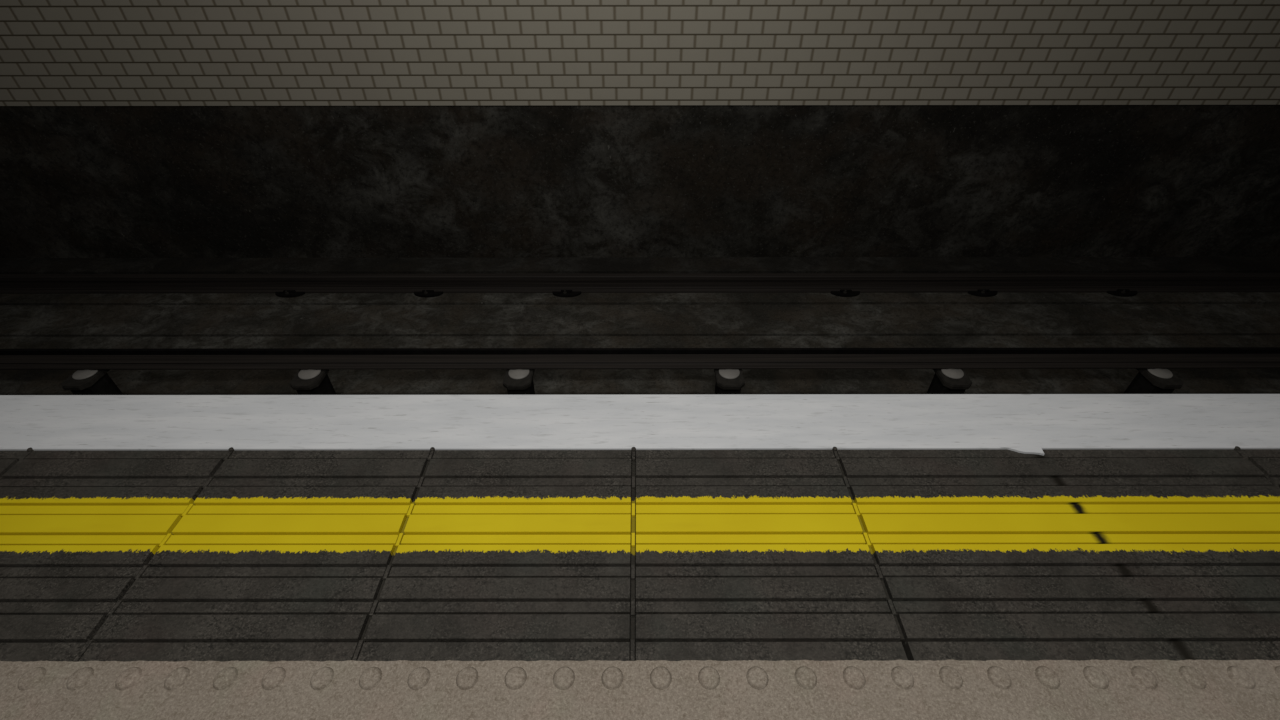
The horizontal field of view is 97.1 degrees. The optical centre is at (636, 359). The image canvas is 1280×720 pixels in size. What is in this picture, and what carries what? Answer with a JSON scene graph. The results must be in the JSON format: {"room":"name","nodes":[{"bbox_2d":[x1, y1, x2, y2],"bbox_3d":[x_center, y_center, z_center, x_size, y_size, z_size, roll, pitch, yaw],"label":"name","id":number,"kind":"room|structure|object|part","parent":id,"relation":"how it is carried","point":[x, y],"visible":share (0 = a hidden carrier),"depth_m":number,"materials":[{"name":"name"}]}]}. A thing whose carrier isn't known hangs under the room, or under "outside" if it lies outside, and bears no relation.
{"room":"railway station","nodes":[
{"label":"railway station","id":0,"kind":"room"},
{"bbox_2d":[630,457,635,660],"bbox_3d":[0.003,2.307,1.041,22.000,1.600,4.732,0,39,0],"label":"platform base","id":1,"kind":"object","parent":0,"point":[631,457],"depth_m":1.82,"materials":[{"name":"concrete"}]},
{"bbox_2d":[0,451,27,476],"bbox_3d":[-4.584,0.600,1.854,4.554,0.050,0.770,0,39,0],"label":"panel","id":2,"kind":"object","parent":1,"relation":"on","point":[8,459],"visible":0.56,"depth_m":2.11,"materials":[{"name":"grey concrete"}]},
{"bbox_2d":[0,447,33,479],"bbox_3d":[-2.298,0.594,1.857,0.017,0.052,0.776,0,39,0],"label":"strip","id":3,"kind":"object","parent":1,"relation":"on","point":[30,449],"visible":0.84,"depth_m":2.12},
{"bbox_2d":[0,450,228,661],"bbox_3d":[-1.917,0.597,1.854,0.744,0.050,0.770,0,39,0],"label":"panel","id":4,"kind":"object","parent":1,"relation":"on","point":[77,528],"visible":0.86,"depth_m":1.86,"materials":[{"name":"grey concrete"}]},
{"bbox_2d":[73,447,233,661],"bbox_3d":[-1.536,0.593,1.857,0.017,0.052,0.776,0,39,0],"label":"strip","id":5,"kind":"object","parent":1,"relation":"on","point":[231,449],"visible":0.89,"depth_m":1.75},
{"bbox_2d":[78,450,430,661],"bbox_3d":[-1.155,0.596,1.854,0.744,0.050,0.770,0,39,0],"label":"panel","id":6,"kind":"object","parent":1,"relation":"on","point":[285,555],"visible":0.94,"depth_m":1.77,"materials":[{"name":"grey concrete"}]},
{"bbox_2d":[352,447,434,660],"bbox_3d":[-0.774,0.592,1.857,0.017,0.052,0.776,0,39,0],"label":"strip","id":7,"kind":"object","parent":1,"relation":"on","point":[432,449],"visible":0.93,"depth_m":1.76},
{"bbox_2d":[357,450,630,660],"bbox_3d":[-0.393,0.595,1.854,0.744,0.050,0.770,0,39,0],"label":"panel","id":8,"kind":"object","parent":1,"relation":"on","point":[509,555],"visible":0.98,"depth_m":1.77,"materials":[{"name":"grey concrete"}]},
{"bbox_2d":[630,447,635,660],"bbox_3d":[-0.012,0.591,1.857,0.017,0.052,0.776,0,39,0],"label":"strip","id":9,"kind":"object","parent":1,"relation":"on","point":[633,449],"visible":1,"depth_m":1.78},
{"bbox_2d":[0,394,1279,455],"bbox_3d":[0.000,0.268,2.260,22.000,0.051,0.337,0,39,0],"label":"coping","id":10,"kind":"object","parent":1,"relation":"on","point":[1020,423],"visible":0.98,"depth_m":2.24,"materials":[{"name":"white paint"}]},
{"bbox_2d":[636,450,907,660],"bbox_3d":[0.369,0.594,1.854,0.744,0.050,0.770,0,39,0],"label":"panel","id":11,"kind":"object","parent":1,"relation":"on","point":[741,555],"visible":0.98,"depth_m":1.78,"materials":[{"name":"grey concrete"}]},
{"bbox_2d":[832,447,904,642],"bbox_3d":[0.750,0.571,1.880,0.017,0.052,0.716,0,39,0],"label":"strip","id":12,"kind":"object","parent":1,"relation":"on","point":[878,571],"visible":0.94,"depth_m":1.82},
{"bbox_2d":[837,449,1279,660],"bbox_3d":[1.512,0.593,1.854,1.506,0.050,0.770,0,39,0],"label":"panel","id":13,"kind":"object","parent":1,"relation":"on","point":[1060,554],"visible":0.91,"depth_m":1.80,"materials":[{"name":"grey concrete"}]},
{"bbox_2d":[1234,446,1278,486],"bbox_3d":[2.274,0.589,1.857,0.017,0.052,0.776,0,39,0],"label":"strip","id":14,"kind":"object","parent":1,"relation":"on","point":[1237,449],"visible":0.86,"depth_m":2.11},
{"bbox_2d":[1240,449,1279,486],"bbox_3d":[4.560,0.590,1.854,4.554,0.050,0.770,0,39,0],"label":"panel","id":15,"kind":"object","parent":1,"relation":"on","point":[1267,461],"visible":0.6,"depth_m":2.09,"materials":[{"name":"grey concrete"}]},
{"bbox_2d":[0,0,1279,257],"bbox_3d":[-0.005,-4.252,4.691,22.000,8.050,0.300,0,39,0],"label":"wall","id":16,"kind":"structure","parent":0,"point":[494,181],"depth_m":5.97,"materials":[{"name":"concrete"}]},
{"bbox_2d":[0,659,1279,719],"bbox_3d":[0.002,1.987,0.114,22.000,0.061,3.687,0,39,0],"label":"floor","id":17,"kind":"structure","parent":0,"point":[349,689],"depth_m":1.48,"materials":[{"name":"beige concrete"}]},
{"bbox_2d":[0,257,1279,394],"bbox_3d":[0.000,0.282,5.155,22.000,0.400,4.682,0,39,0],"label":"track bed","id":18,"kind":"object","parent":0,"point":[1030,319],"visible":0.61,"depth_m":5.64,"materials":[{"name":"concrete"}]},
{"bbox_2d":[61,370,123,394],"bbox_3d":[-4.257,0.274,4.487,0.212,0.457,0.292,0,39,0],"label":"support","id":19,"kind":"object","parent":18,"relation":"on","point":[81,382],"visible":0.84,"depth_m":4.35,"materials":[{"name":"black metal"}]},
{"bbox_3d":[-4.257,0.124,4.366,0.212,0.034,0.292,0,39,0],"label":"plate","id":20,"kind":"part","parent":19,"relation":"part of","materials":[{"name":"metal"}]},
{"bbox_2d":[0,347,1279,369],"bbox_3d":[0.000,-0.018,4.419,22.000,0.076,0.190,0,39,0],"label":"rail","id":21,"kind":"object","parent":19,"relation":"on","point":[1110,357],"visible":1,"depth_m":4.41,"materials":[{"name":"metal"}]},
{"bbox_2d":[275,290,304,297],"bbox_3d":[-3.726,-0.712,6.033,0.310,0.055,0.086,0,39,0],"label":"chair","id":22,"kind":"object","parent":18,"relation":"on","point":[286,293],"visible":1,"depth_m":6.03,"materials":[{"name":"metal"}]},
{"bbox_2d":[289,370,336,394],"bbox_3d":[-2.527,0.272,4.487,0.212,0.457,0.292,0,39,0],"label":"support","id":23,"kind":"object","parent":18,"relation":"on","point":[305,382],"visible":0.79,"depth_m":4.33,"materials":[{"name":"white ceramic"}]},
{"bbox_3d":[-2.527,0.122,4.366,0.212,0.034,0.292,0,39,0],"label":"plate","id":24,"kind":"part","parent":23,"relation":"part of","materials":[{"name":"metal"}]},
{"bbox_2d":[414,290,442,297],"bbox_3d":[-2.240,-0.713,6.033,0.310,0.055,0.086,0,39,0],"label":"chair","id":25,"kind":"object","parent":18,"relation":"on","point":[425,293],"visible":1,"depth_m":6.03,"materials":[{"name":"metal"}]},
{"bbox_2d":[503,369,534,394],"bbox_3d":[-0.911,0.270,4.487,0.212,0.457,0.292,0,39,0],"label":"support","id":26,"kind":"object","parent":18,"relation":"on","point":[516,381],"visible":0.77,"depth_m":4.32,"materials":[{"name":"white ceramic"}]},
{"bbox_2d":[552,290,580,296],"bbox_3d":[-0.754,-0.715,6.033,0.310,0.055,0.086,0,39,0],"label":"chair","id":27,"kind":"object","parent":18,"relation":"on","point":[563,293],"visible":1,"depth_m":6.04,"materials":[{"name":"metal"}]},
{"bbox_2d":[0,273,1279,293],"bbox_3d":[-0.001,-0.840,6.087,22.000,0.180,0.150,0,39,0],"label":"rail","id":28,"kind":"object","parent":18,"relation":"on","point":[593,282],"visible":1,"depth_m":6.06,"materials":[{"name":"metal"}]},
{"bbox_2d":[714,369,744,393],"bbox_3d":[0.712,0.269,4.487,0.212,0.457,0.292,0,39,0],"label":"support","id":29,"kind":"object","parent":18,"relation":"on","point":[728,381],"visible":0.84,"depth_m":4.32,"materials":[{"name":"white ceramic"}]},
{"bbox_2d":[831,290,859,296],"bbox_3d":[2.239,-0.718,6.033,0.310,0.055,0.086,0,39,0],"label":"chair","id":30,"kind":"object","parent":18,"relation":"on","point":[842,293],"visible":1,"depth_m":6.03,"materials":[{"name":"metal"}]},
{"bbox_2d":[926,369,971,393],"bbox_3d":[2.435,0.267,4.487,0.212,0.457,0.292,0,39,0],"label":"support","id":31,"kind":"object","parent":18,"relation":"on","point":[944,381],"visible":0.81,"depth_m":4.34,"materials":[{"name":"white ceramic"}]},
{"bbox_3d":[2.435,0.117,4.366,0.212,0.034,0.292,0,39,0],"label":"plate","id":32,"kind":"part","parent":31,"relation":"part of","materials":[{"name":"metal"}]},
{"bbox_2d":[968,289,997,296],"bbox_3d":[3.713,-0.720,6.033,0.310,0.055,0.086,0,39,0],"label":"chair","id":33,"kind":"object","parent":18,"relation":"on","point":[980,292],"visible":1,"depth_m":6.03,"materials":[{"name":"metal"}]},
{"bbox_2d":[1107,289,1136,296],"bbox_3d":[5.210,-0.722,6.033,0.310,0.055,0.086,0,39,0],"label":"chair","id":34,"kind":"object","parent":18,"relation":"on","point":[1120,292],"visible":1,"depth_m":6.03,"materials":[{"name":"metal"}]},
{"bbox_2d":[1123,369,1183,393],"bbox_3d":[4.036,0.265,4.487,0.212,0.457,0.292,0,39,0],"label":"support","id":35,"kind":"object","parent":18,"relation":"on","point":[1147,381],"visible":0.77,"depth_m":4.34,"materials":[{"name":"white ceramic"}]},
{"bbox_3d":[4.035,0.115,4.366,0.212,0.034,0.292,0,39,0],"label":"plate","id":36,"kind":"part","parent":35,"relation":"part of","materials":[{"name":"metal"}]}
]}

